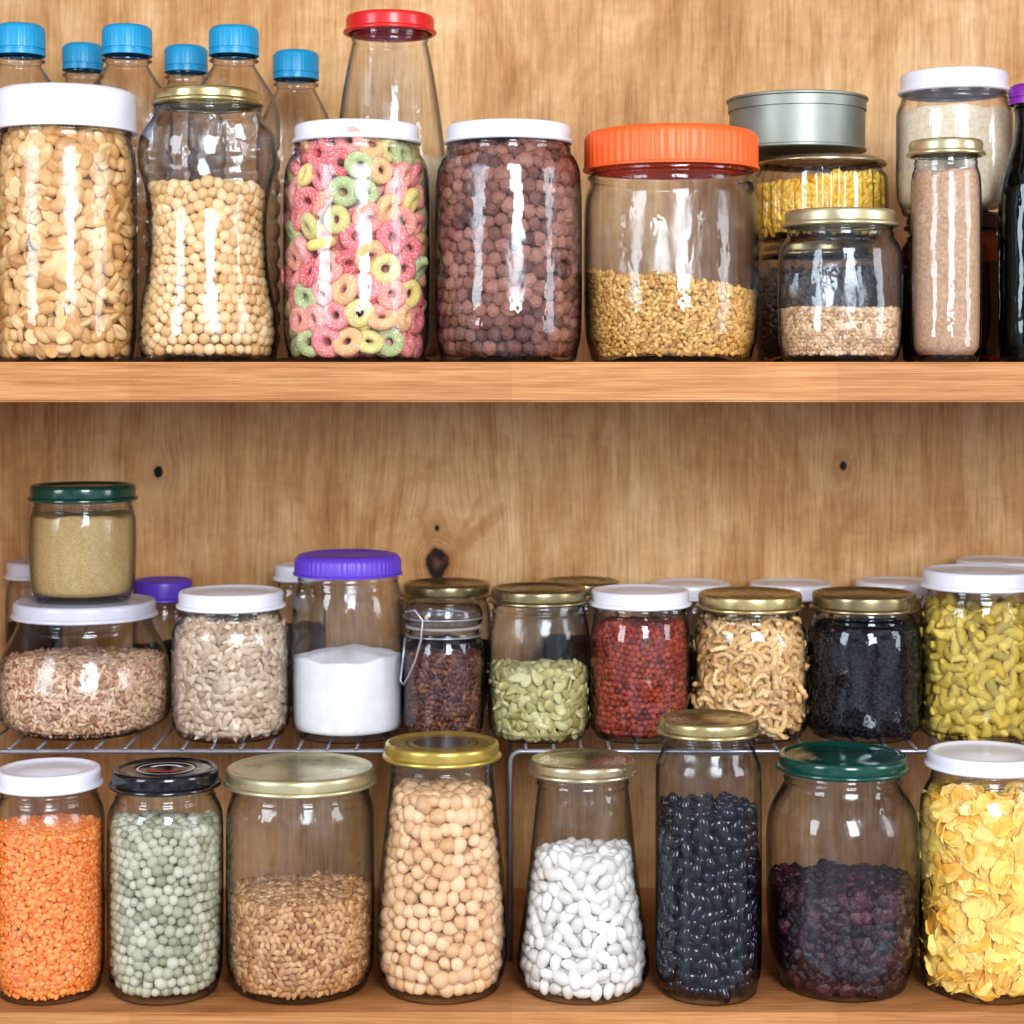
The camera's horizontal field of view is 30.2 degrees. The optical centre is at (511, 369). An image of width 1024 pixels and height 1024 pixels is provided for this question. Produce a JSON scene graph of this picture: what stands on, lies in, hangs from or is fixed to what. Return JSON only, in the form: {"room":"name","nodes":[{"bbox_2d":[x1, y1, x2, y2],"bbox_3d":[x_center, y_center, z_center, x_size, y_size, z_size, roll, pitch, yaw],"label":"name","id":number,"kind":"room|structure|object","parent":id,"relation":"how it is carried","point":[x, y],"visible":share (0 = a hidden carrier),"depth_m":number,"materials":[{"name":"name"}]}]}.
{"room":"pantry","nodes":[
{"label":"pantry","id":0,"kind":"room"},
{"bbox_2d":[0,0,1023,887],"bbox_3d":[0.000,0.075,1.779,1.230,1.200,0.019,0,0,0],"label":"wall","id":1,"kind":"structure","parent":0,"point":[840,494],"depth_m":1.77,"materials":[{"name":"brown wood"}]},
{"bbox_2d":[0,362,1023,401],"bbox_3d":[0.000,0.009,1.597,1.230,0.030,0.345,0,0,0],"label":"wooden shelf","id":2,"kind":"object","parent":1,"relation":"attached to","point":[19,381],"visible":1,"depth_m":1.43,"materials":[{"name":"brown wood"}]},
{"bbox_2d":[0,22,50,361],"bbox_3d":[-0.409,-0.146,1.579,0.076,0.280,0.076,0,0,-43],"label":"plastic bottle","id":3,"kind":"object","parent":2,"relation":"on","point":[18,40],"visible":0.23,"depth_m":1.56,"materials":[{"name":"blue plastic"}]},
{"bbox_2d":[0,82,137,361],"bbox_3d":[-0.349,-0.112,1.489,0.111,0.212,0.111,0,0,20],"label":"glass jar","id":4,"kind":"object","parent":2,"relation":"on","point":[42,103],"visible":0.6,"depth_m":1.45,"materials":[{"name":"clear glass"}]},
{"bbox_2d":[0,125,137,359],"bbox_3d":[-0.349,-0.104,1.484,0.112,0.192,0.102,0,0,0],"label":"peanuts","id":5,"kind":"object","parent":4,"relation":"in","point":[66,194],"visible":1,"depth_m":1.45,"materials":[{"name":"beige food"}]},
{"bbox_2d":[62,42,103,84],"bbox_3d":[-0.379,-0.146,1.676,0.071,0.281,0.071,0,0,0],"label":"plastic bottle","id":6,"kind":"object","parent":2,"relation":"on","point":[77,57],"visible":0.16,"depth_m":1.66,"materials":[{"name":"blue plastic"}]},
{"bbox_2d":[93,23,173,361],"bbox_3d":[-0.320,-0.146,1.579,0.076,0.279,0.076,0,0,36],"label":"plastic bottle","id":7,"kind":"object","parent":2,"relation":"on","point":[120,41],"visible":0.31,"depth_m":1.56,"materials":[{"name":"blue plastic"}]},
{"bbox_2d":[145,44,225,356],"bbox_3d":[-0.288,-0.146,1.676,0.071,0.279,0.071,0,0,0],"label":"plastic bottle","id":8,"kind":"object","parent":2,"relation":"on","point":[179,59],"visible":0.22,"depth_m":1.66,"materials":[{"name":"plastic"}]},
{"bbox_2d":[137,84,277,361],"bbox_3d":[-0.238,-0.112,1.489,0.109,0.212,0.109,0,0,28],"label":"glass jar","id":9,"kind":"object","parent":2,"relation":"on","point":[197,98],"visible":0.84,"depth_m":1.47,"materials":[{"name":"clear glass"}]},
{"bbox_2d":[141,175,273,356],"bbox_3d":[-0.238,-0.080,1.482,0.108,0.140,0.095,0,0,0],"label":"soybeans","id":10,"kind":"object","parent":9,"relation":"in","point":[207,293],"visible":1,"depth_m":1.45,"materials":[{"name":"beige food"}]},
{"bbox_2d":[187,24,279,361],"bbox_3d":[-0.231,-0.145,1.579,0.076,0.278,0.076,0,0,-43],"label":"plastic bottle","id":11,"kind":"object","parent":2,"relation":"on","point":[226,41],"visible":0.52,"depth_m":1.57,"materials":[{"name":"plastic"}]},
{"bbox_2d":[256,49,328,361],"bbox_3d":[-0.191,-0.144,1.684,0.071,0.276,0.071,0,0,0],"label":"plastic bottle","id":12,"kind":"object","parent":2,"relation":"on","point":[298,66],"visible":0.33,"depth_m":1.67,"materials":[{"name":"plastic"}]},
{"bbox_2d":[283,118,430,361],"bbox_3d":[-0.121,-0.099,1.489,0.115,0.185,0.115,0,0,0],"label":"glass jar","id":13,"kind":"object","parent":2,"relation":"on","point":[324,128],"visible":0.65,"depth_m":1.46,"materials":[{"name":"clear glass"}]},
{"bbox_2d":[281,126,427,359],"bbox_3d":[-0.122,-0.099,1.485,0.116,0.182,0.109,0,0,-3],"label":"rings","id":14,"kind":"object","parent":13,"relation":"in","point":[357,260],"visible":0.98,"depth_m":1.45,"materials":[{"name":"multicoloured food"}]},
{"bbox_2d":[339,9,447,361],"bbox_3d":[-0.103,-0.152,1.602,0.102,0.292,0.102,0,0,28],"label":"glass jar","id":15,"kind":"object","parent":2,"relation":"on","point":[375,25],"visible":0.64,"depth_m":1.59,"materials":[{"name":"clear glass"}]},
{"bbox_2d":[420,153,442,356],"bbox_3d":[-0.103,-0.096,1.602,0.100,0.169,0.100,0,0,0],"label":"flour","id":16,"kind":"object","parent":15,"relation":"in","point":[432,163],"visible":0.09,"depth_m":1.57,"materials":[{"name":"food"}]},
{"bbox_2d":[435,118,581,361],"bbox_3d":[-0.003,-0.099,1.489,0.115,0.185,0.115,0,0,0],"label":"glass jar","id":17,"kind":"object","parent":2,"relation":"on","point":[499,127],"visible":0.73,"depth_m":1.46,"materials":[{"name":"clear glass"}]},
{"bbox_2d":[439,137,577,357],"bbox_3d":[-0.003,-0.097,1.483,0.114,0.176,0.102,0,0,0],"label":"balls","id":18,"kind":"object","parent":17,"relation":"in","point":[508,213],"visible":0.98,"depth_m":1.44},
{"bbox_2d":[583,123,759,361],"bbox_3d":[0.126,-0.097,1.500,0.139,0.181,0.139,0,0,17],"label":"glass jar","id":19,"kind":"object","parent":2,"relation":"on","point":[651,151],"visible":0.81,"depth_m":1.46,"materials":[{"name":"clear glass"}]},
{"bbox_2d":[589,267,753,357],"bbox_3d":[0.125,-0.046,1.499,0.135,0.073,0.133,0,0,25],"label":"grains","id":20,"kind":"object","parent":19,"relation":"in","point":[633,314],"visible":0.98,"depth_m":1.44,"materials":[{"name":"yellow food"}]},
{"bbox_2d":[753,239,883,361],"bbox_3d":[0.257,-0.056,1.594,0.109,0.100,0.109,0,0,0],"label":"glass jar","id":21,"kind":"object","parent":2,"relation":"on","point":[822,249],"visible":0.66,"depth_m":1.57,"materials":[{"name":"clear glass"}]},
{"bbox_2d":[757,262,879,359],"bbox_3d":[0.257,-0.049,1.593,0.107,0.082,0.105,0,0,9],"label":"seeds","id":22,"kind":"object","parent":21,"relation":"in","point":[855,285],"visible":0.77,"depth_m":1.55,"materials":[{"name":"black food"}]},
{"bbox_2d":[752,153,888,242],"bbox_3d":[0.258,-0.142,1.594,0.112,0.068,0.112,0,0,0],"label":"glass jar","id":23,"kind":"object","parent":21,"relation":"on","point":[807,162],"visible":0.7,"depth_m":1.59,"materials":[{"name":"clear glass"}]},
{"bbox_2d":[726,89,868,158],"bbox_3d":[0.239,-0.204,1.594,0.118,0.045,0.118,0,0,0],"label":"metal tin","id":24,"kind":"object","parent":23,"relation":"on","point":[797,121],"visible":0.83,"depth_m":1.54,"materials":[{"name":"silver metal"}]},
{"bbox_2d":[755,169,884,239],"bbox_3d":[0.259,-0.138,1.592,0.111,0.058,0.108,0,0,0],"label":"pasta","id":25,"kind":"object","parent":23,"relation":"in","point":[839,188],"visible":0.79,"depth_m":1.55,"materials":[{"name":"yellow food"}]},
{"bbox_2d":[777,207,902,361],"bbox_3d":[0.256,-0.065,1.481,0.097,0.118,0.097,0,0,0],"label":"glass jar","id":26,"kind":"object","parent":2,"relation":"on","point":[819,219],"visible":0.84,"depth_m":1.46,"materials":[{"name":"clear glass"}]},
{"bbox_2d":[781,305,899,356],"bbox_3d":[0.255,-0.030,1.480,0.096,0.040,0.093,0,0,0],"label":"oats","id":27,"kind":"object","parent":26,"relation":"in","point":[835,331],"visible":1,"depth_m":1.44,"materials":[{"name":"beige food"}]},
{"bbox_2d":[906,137,985,361],"bbox_3d":[0.336,-0.092,1.470,0.061,0.171,0.061,0,0,0],"label":"glass jar","id":28,"kind":"object","parent":2,"relation":"on","point":[937,148],"visible":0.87,"depth_m":1.46,"materials":[{"name":"clear glass"}]},
{"bbox_2d":[912,167,979,354],"bbox_3d":[0.336,-0.083,1.470,0.052,0.143,0.052,0,0,0],"label":"powder","id":29,"kind":"object","parent":28,"relation":"in","point":[946,203],"visible":1,"depth_m":1.45,"materials":[{"name":"food"}]},
{"bbox_2d":[899,213,1001,361],"bbox_3d":[0.361,-0.066,1.556,0.090,0.120,0.090,0,0,0],"label":"glass jar","id":30,"kind":"object","parent":2,"relation":"on","point":[989,352],"visible":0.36,"depth_m":1.52,"materials":[{"name":"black glass"}]},
{"bbox_2d":[896,66,1012,216],"bbox_3d":[0.362,-0.184,1.556,0.093,0.116,0.093,0,0,0],"label":"glass jar","id":31,"kind":"object","parent":30,"relation":"on","point":[951,83],"visible":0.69,"depth_m":1.53,"materials":[{"name":"clear glass"}]},
{"bbox_2d":[899,103,1009,210],"bbox_3d":[0.362,-0.172,1.556,0.091,0.081,0.091,0,0,0],"label":"flour","id":32,"kind":"object","parent":31,"relation":"in","point":[991,125],"visible":0.63,"depth_m":1.52,"materials":[{"name":"beige food"}]},
{"bbox_2d":[998,83,1023,361],"bbox_3d":[0.406,-0.114,1.485,0.052,0.217,0.052,0,0,36],"label":"glass bottle","id":33,"kind":"object","parent":2,"relation":"on","point":[1011,192],"visible":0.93,"depth_m":1.47,"materials":[{"name":"black glass"}]},
{"bbox_2d":[0,888,1023,1023],"bbox_3d":[0.000,0.498,1.597,1.230,0.032,0.345,0,0,0],"label":"wooden shelf","id":34,"kind":"object","parent":1,"relation":"attached to","point":[772,1003],"visible":0.33,"depth_m":1.44,"materials":[{"name":"brown wood"}]},
{"bbox_2d":[0,757,104,1005],"bbox_3d":[-0.360,0.395,1.477,0.086,0.174,0.086,0,0,0],"label":"glass jar","id":35,"kind":"object","parent":34,"relation":"on","point":[51,776],"visible":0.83,"depth_m":1.46,"materials":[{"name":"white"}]},
{"bbox_2d":[0,813,101,1000],"bbox_3d":[-0.360,0.415,1.476,0.084,0.128,0.082,0,0,6],"label":"lentils","id":36,"kind":"object","parent":35,"relation":"in","point":[51,864],"visible":1,"depth_m":1.44,"materials":[{"name":"orange food"}]},
{"bbox_2d":[107,757,223,1005],"bbox_3d":[-0.270,0.396,1.478,0.089,0.173,0.089,0,0,-9],"label":"glass jar","id":37,"kind":"object","parent":34,"relation":"on","point":[158,776],"visible":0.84,"depth_m":1.46,"materials":[{"name":"black metal"}]},
{"bbox_2d":[110,809,219,997],"bbox_3d":[-0.270,0.411,1.474,0.088,0.134,0.081,0,0,0],"label":"peas","id":38,"kind":"object","parent":37,"relation":"in","point":[165,872],"visible":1,"depth_m":1.45,"materials":[{"name":"green food"}]},
{"bbox_2d":[136,762,193,773],"bbox_3d":[-0.270,0.310,1.478,0.044,0.001,0.044,0,0,0],"label":"print","id":39,"kind":"object","parent":37,"relation":"on","point":[164,762],"depth_m":1.48},
{"bbox_2d":[0,706,492,823],"bbox_3d":[-0.269,0.395,1.653,0.502,0.175,0.210,0,0,0],"label":"wire rack","id":40,"kind":"object","parent":34,"relation":"on","point":[9,750],"visible":0.23,"depth_m":1.55,"materials":[{"name":"silver metal"}]},
{"bbox_2d":[4,559,62,647],"bbox_3d":[-0.434,0.240,1.724,0.054,0.134,0.054,0,0,0],"label":"glass jar","id":41,"kind":"object","parent":40,"relation":"on","point":[16,570],"visible":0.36,"depth_m":1.70,"materials":[{"name":"white plastic"}]},
{"bbox_2d":[7,621,60,655],"bbox_3d":[-0.434,0.265,1.724,0.048,0.074,0.048,0,0,0],"label":"food","id":42,"kind":"object","parent":41,"relation":"in","point":[31,637],"visible":0.31,"depth_m":1.70,"materials":[{"name":"brown food"}]},
{"bbox_2d":[0,593,170,740],"bbox_3d":[-0.366,0.252,1.629,0.150,0.110,0.150,0,0,0],"label":"glass jar","id":43,"kind":"object","parent":40,"relation":"on","point":[139,607],"visible":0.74,"depth_m":1.59,"materials":[{"name":"clear glass"}]},
{"bbox_2d":[27,481,138,604],"bbox_3d":[-0.368,0.147,1.629,0.094,0.100,0.094,0,0,0],"label":"glass jar","id":44,"kind":"object","parent":43,"relation":"on","point":[70,492],"visible":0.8,"depth_m":1.60,"materials":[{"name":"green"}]},
{"bbox_2d":[32,510,132,597],"bbox_3d":[-0.368,0.157,1.629,0.086,0.070,0.086,0,0,0],"label":"powder","id":45,"kind":"object","parent":44,"relation":"in","point":[89,554],"visible":0.99,"depth_m":1.59,"materials":[{"name":"beige food"}]},
{"bbox_2d":[0,645,168,738],"bbox_3d":[-0.365,0.275,1.627,0.148,0.064,0.143,0,0,-15],"label":"rice","id":46,"kind":"object","parent":43,"relation":"in","point":[87,690],"visible":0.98,"depth_m":1.57,"materials":[{"name":"brown food"}]},
{"bbox_2d":[132,576,192,712],"bbox_3d":[-0.317,0.248,1.724,0.057,0.118,0.057,0,0,19],"label":"glass jar","id":47,"kind":"object","parent":40,"relation":"on","point":[165,589],"visible":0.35,"depth_m":1.70,"materials":[{"name":"purple plastic"}]},
{"bbox_2d":[134,639,171,661],"bbox_3d":[-0.317,0.275,1.724,0.052,0.054,0.052,0,0,0],"label":"food","id":48,"kind":"object","parent":47,"relation":"in","point":[167,643],"visible":0.13,"depth_m":1.71,"materials":[{"name":"black food"}]},
{"bbox_2d":[171,584,289,743],"bbox_3d":[-0.237,0.247,1.604,0.100,0.122,0.100,0,0,0],"label":"glass jar","id":49,"kind":"object","parent":40,"relation":"on","point":[233,598],"visible":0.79,"depth_m":1.58,"materials":[{"name":"white plastic"}]},
{"bbox_2d":[174,610,286,742],"bbox_3d":[-0.237,0.255,1.599,0.100,0.106,0.091,0,0,0],"label":"seeds","id":50,"kind":"object","parent":49,"relation":"in","point":[230,677],"visible":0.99,"depth_m":1.56,"materials":[{"name":"beige food"}]},
{"bbox_2d":[272,562,325,647],"bbox_3d":[-0.192,0.242,1.724,0.050,0.132,0.050,0,0,0],"label":"glass jar","id":51,"kind":"object","parent":40,"relation":"on","point":[283,571],"visible":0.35,"depth_m":1.71,"materials":[{"name":"white plastic"}]},
{"bbox_2d":[287,620,324,705],"bbox_3d":[-0.192,0.266,1.724,0.044,0.072,0.044,0,0,0],"label":"food","id":52,"kind":"object","parent":51,"relation":"in","point":[309,636],"visible":0.29,"depth_m":1.70,"materials":[{"name":"brown food"}]},
{"bbox_2d":[292,549,403,743],"bbox_3d":[-0.138,0.231,1.601,0.094,0.153,0.094,0,0,0],"label":"glass jar","id":53,"kind":"object","parent":40,"relation":"on","point":[330,564],"visible":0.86,"depth_m":1.58,"materials":[{"name":"purple plastic"}]},
{"bbox_2d":[295,644,400,736],"bbox_3d":[-0.138,0.268,1.601,0.092,0.067,0.092,0,0,0],"label":"salt","id":54,"kind":"object","parent":53,"relation":"in","point":[351,689],"visible":0.98,"depth_m":1.56,"materials":[{"name":"white food"}]},
{"bbox_2d":[399,597,484,733],"bbox_3d":[-0.058,0.250,1.587,0.070,0.115,0.069,0,0,0],"label":"glass jar","id":55,"kind":"object","parent":40,"relation":"on","point":[410,625],"visible":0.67,"depth_m":1.58,"materials":[{"name":"clear glass"}]},
{"bbox_2d":[406,645,481,732],"bbox_3d":[-0.057,0.269,1.586,0.067,0.073,0.064,0,0,0],"label":"beans","id":56,"kind":"object","parent":55,"relation":"in","point":[444,693],"visible":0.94,"depth_m":1.56,"materials":[{"name":"brown food"}]},
{"bbox_2d":[402,578,490,708],"bbox_3d":[-0.059,0.250,1.724,0.082,0.115,0.082,0,0,0],"label":"glass jar","id":57,"kind":"object","parent":40,"relation":"on","point":[477,589],"visible":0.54,"depth_m":1.70,"materials":[{"name":"gold metal"}]},
{"bbox_2d":[406,634,487,701],"bbox_3d":[-0.059,0.273,1.724,0.077,0.058,0.077,0,0,0],"label":"food","id":58,"kind":"object","parent":57,"relation":"in","point":[461,645],"visible":0.29,"depth_m":1.71,"materials":[{"name":"brown food"}]},
{"bbox_2d":[223,752,377,1004],"bbox_3d":[-0.166,0.397,1.492,0.121,0.171,0.121,0,0,0],"label":"glass jar","id":59,"kind":"object","parent":34,"relation":"on","point":[287,775],"visible":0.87,"depth_m":1.47,"materials":[{"name":"gold metal"}]},
{"bbox_2d":[230,870,369,999],"bbox_3d":[-0.166,0.441,1.491,0.117,0.076,0.114,0,0,0],"label":"grains","id":60,"kind":"object","parent":59,"relation":"in","point":[294,934],"visible":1,"depth_m":1.45,"materials":[{"name":"brown food"}]},
{"bbox_2d":[377,731,506,1004],"bbox_3d":[-0.055,0.386,1.485,0.105,0.192,0.105,0,0,0],"label":"glass jar","id":61,"kind":"object","parent":34,"relation":"on","point":[426,749],"visible":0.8,"depth_m":1.47,"materials":[{"name":"yellow metal"}]},
{"bbox_2d":[405,735,477,749],"bbox_3d":[-0.055,0.291,1.485,0.057,0.001,0.057,0,0,0],"label":"print","id":62,"kind":"object","parent":61,"relation":"on","point":[431,742],"depth_m":1.48},
{"bbox_2d":[381,776,502,997],"bbox_3d":[-0.054,0.401,1.481,0.099,0.157,0.090,0,0,0],"label":"chickpeas","id":63,"kind":"object","parent":61,"relation":"in","point":[442,911],"visible":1,"depth_m":1.45,"materials":[{"name":"beige food"}]},
{"bbox_2d":[517,748,648,1004],"bbox_3d":[0.056,0.393,1.486,0.104,0.179,0.104,0,0,0],"label":"glass jar","id":64,"kind":"object","parent":34,"relation":"on","point":[569,765],"visible":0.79,"depth_m":1.47,"materials":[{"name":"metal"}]},
{"bbox_2d":[521,837,645,1000],"bbox_3d":[0.056,0.424,1.481,0.099,0.114,0.090,0,0,-4],"label":"beans","id":65,"kind":"object","parent":64,"relation":"in","point":[582,937],"visible":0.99,"depth_m":1.45,"materials":[{"name":"white food"}]},
{"bbox_2d":[655,709,761,1005],"bbox_3d":[0.153,0.376,1.475,0.085,0.213,0.085,0,0,0],"label":"glass jar","id":66,"kind":"object","parent":34,"relation":"on","point":[697,725],"visible":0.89,"depth_m":1.46,"materials":[{"name":"gold metal"}]},
{"bbox_2d":[659,791,760,1002],"bbox_3d":[0.152,0.404,1.472,0.083,0.155,0.076,0,0,0],"label":"beans","id":67,"kind":"object","parent":66,"relation":"in","point":[709,847],"visible":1,"depth_m":1.44,"materials":[{"name":"black food"}]},
{"bbox_2d":[508,708,1023,960],"bbox_3d":[0.273,0.395,1.653,0.553,0.175,0.210,0,0,0],"label":"wire rack","id":68,"kind":"object","parent":34,"relation":"on","point":[511,754],"visible":0.32,"depth_m":1.55,"materials":[{"name":"silver metal"}]},
{"bbox_2d":[488,582,589,743],"bbox_3d":[0.023,0.245,1.597,0.086,0.125,0.086,0,0,0],"label":"glass jar","id":69,"kind":"object","parent":68,"relation":"on","point":[520,594],"visible":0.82,"depth_m":1.58,"materials":[{"name":"gold metal"}]},
{"bbox_2d":[486,658,590,742],"bbox_3d":[0.022,0.275,1.595,0.089,0.065,0.086,0,0,-7],"label":"seeds","id":70,"kind":"object","parent":69,"relation":"in","point":[544,699],"visible":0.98,"depth_m":1.56,"materials":[{"name":"green food"}]},
{"bbox_2d":[540,576,619,658],"bbox_3d":[0.062,0.249,1.724,0.075,0.117,0.075,0,0,0],"label":"glass jar","id":71,"kind":"object","parent":68,"relation":"on","point":[590,582],"visible":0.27,"depth_m":1.72,"materials":[{"name":"gold metal"}]},
{"bbox_2d":[542,633,586,664],"bbox_3d":[0.062,0.272,1.724,0.070,0.060,0.070,0,0,0],"label":"food","id":72,"kind":"object","parent":71,"relation":"in","point":[555,646],"visible":0.23,"depth_m":1.70,"materials":[{"name":"black food"}]},
{"bbox_2d":[588,584,691,743],"bbox_3d":[0.107,0.246,1.596,0.087,0.124,0.087,0,0,0],"label":"glass jar","id":73,"kind":"object","parent":68,"relation":"on","point":[617,597],"visible":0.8,"depth_m":1.58,"materials":[{"name":"white plastic"}]},
{"bbox_2d":[593,615,686,739],"bbox_3d":[0.108,0.255,1.593,0.082,0.098,0.077,0,0,0],"label":"red granules","id":74,"kind":"object","parent":73,"relation":"in","point":[640,663],"visible":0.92,"depth_m":1.56,"materials":[{"name":"red food"}]},
{"bbox_2d":[649,578,729,616],"bbox_3d":[0.162,0.250,1.724,0.077,0.115,0.077,0,0,0],"label":"glass jar","id":75,"kind":"object","parent":68,"relation":"on","point":[694,586],"visible":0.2,"depth_m":1.72,"materials":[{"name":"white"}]},
{"bbox_2d":[690,635,692,707],"bbox_3d":[0.162,0.273,1.724,0.072,0.057,0.072,0,0,0],"label":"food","id":76,"kind":"object","parent":75,"relation":"in","point":[691,636],"visible":0.02,"depth_m":1.69,"materials":[{"name":"brown food"}]},
{"bbox_2d":[693,586,807,743],"bbox_3d":[0.201,0.247,1.602,0.096,0.120,0.096,0,0,0],"label":"glass jar","id":77,"kind":"object","parent":68,"relation":"on","point":[739,600],"visible":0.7,"depth_m":1.58,"materials":[{"name":"gold metal"}]},
{"bbox_2d":[690,612,809,739],"bbox_3d":[0.200,0.255,1.599,0.102,0.104,0.097,0,0,0],"label":"cashew","id":78,"kind":"object","parent":77,"relation":"in","point":[751,664],"visible":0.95,"depth_m":1.56,"materials":[{"name":"beige food"}]},
{"bbox_2d":[750,578,832,617],"bbox_3d":[0.253,0.250,1.724,0.079,0.115,0.079,0,0,0],"label":"glass jar","id":79,"kind":"object","parent":68,"relation":"on","point":[805,586],"visible":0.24,"depth_m":1.71,"materials":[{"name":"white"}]},
{"bbox_2d":[807,586,921,743],"bbox_3d":[0.297,0.247,1.602,0.096,0.120,0.096,0,0,0],"label":"glass jar","id":80,"kind":"object","parent":68,"relation":"on","point":[851,600],"visible":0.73,"depth_m":1.58,"materials":[{"name":"gold metal"}]},
{"bbox_2d":[810,616,918,739],"bbox_3d":[0.297,0.255,1.601,0.094,0.097,0.092,0,0,9],"label":"seeds","id":81,"kind":"object","parent":80,"relation":"in","point":[864,672],"visible":0.99,"depth_m":1.56,"materials":[{"name":"black food"}]},
{"bbox_2d":[855,576,936,617],"bbox_3d":[0.347,0.249,1.724,0.075,0.117,0.075,0,0,0],"label":"glass jar","id":82,"kind":"object","parent":68,"relation":"on","point":[898,582],"visible":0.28,"depth_m":1.71,"materials":[{"name":"white plastic"}]},
{"bbox_2d":[919,564,1023,742],"bbox_3d":[0.394,0.238,1.603,0.099,0.140,0.099,0,0,0],"label":"glass jar","id":83,"kind":"object","parent":68,"relation":"on","point":[957,578],"visible":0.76,"depth_m":1.57,"materials":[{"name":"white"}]},
{"bbox_2d":[918,592,1023,740],"bbox_3d":[0.394,0.249,1.598,0.107,0.122,0.099,0,0,0],"label":"pasta","id":84,"kind":"object","parent":83,"relation":"in","point":[973,651],"visible":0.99,"depth_m":1.56,"materials":[{"name":"yellow food"}]},
{"bbox_2d":[955,555,1023,601],"bbox_3d":[0.443,0.239,1.724,0.083,0.136,0.083,0,0,0],"label":"glass jar","id":85,"kind":"object","parent":68,"relation":"on","point":[974,559],"visible":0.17,"depth_m":1.72,"materials":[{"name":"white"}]},
{"bbox_2d":[766,741,919,1002],"bbox_3d":[0.260,0.392,1.494,0.120,0.181,0.120,0,0,0],"label":"glass jar","id":86,"kind":"object","parent":34,"relation":"on","point":[834,761],"visible":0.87,"depth_m":1.48,"materials":[{"name":"green metal"}]},
{"bbox_2d":[766,858,914,998],"bbox_3d":[0.260,0.438,1.492,0.120,0.091,0.113,0,0,0],"label":"currant","id":87,"kind":"object","parent":86,"relation":"in","point":[844,930],"visible":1,"depth_m":1.45,"materials":[{"name":"purple food"}]},
{"bbox_2d":[919,740,1023,1004],"bbox_3d":[0.371,0.390,1.486,0.103,0.184,0.103,0,0,13],"label":"glass jar","id":88,"kind":"object","parent":34,"relation":"on","point":[965,758],"visible":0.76,"depth_m":1.47,"materials":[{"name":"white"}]},
{"bbox_2d":[917,775,1023,1001],"bbox_3d":[0.372,0.401,1.483,0.109,0.164,0.102,0,0,0],"label":"flakes","id":89,"kind":"object","parent":88,"relation":"in","point":[973,842],"visible":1,"depth_m":1.45,"materials":[{"name":"yellow food"}]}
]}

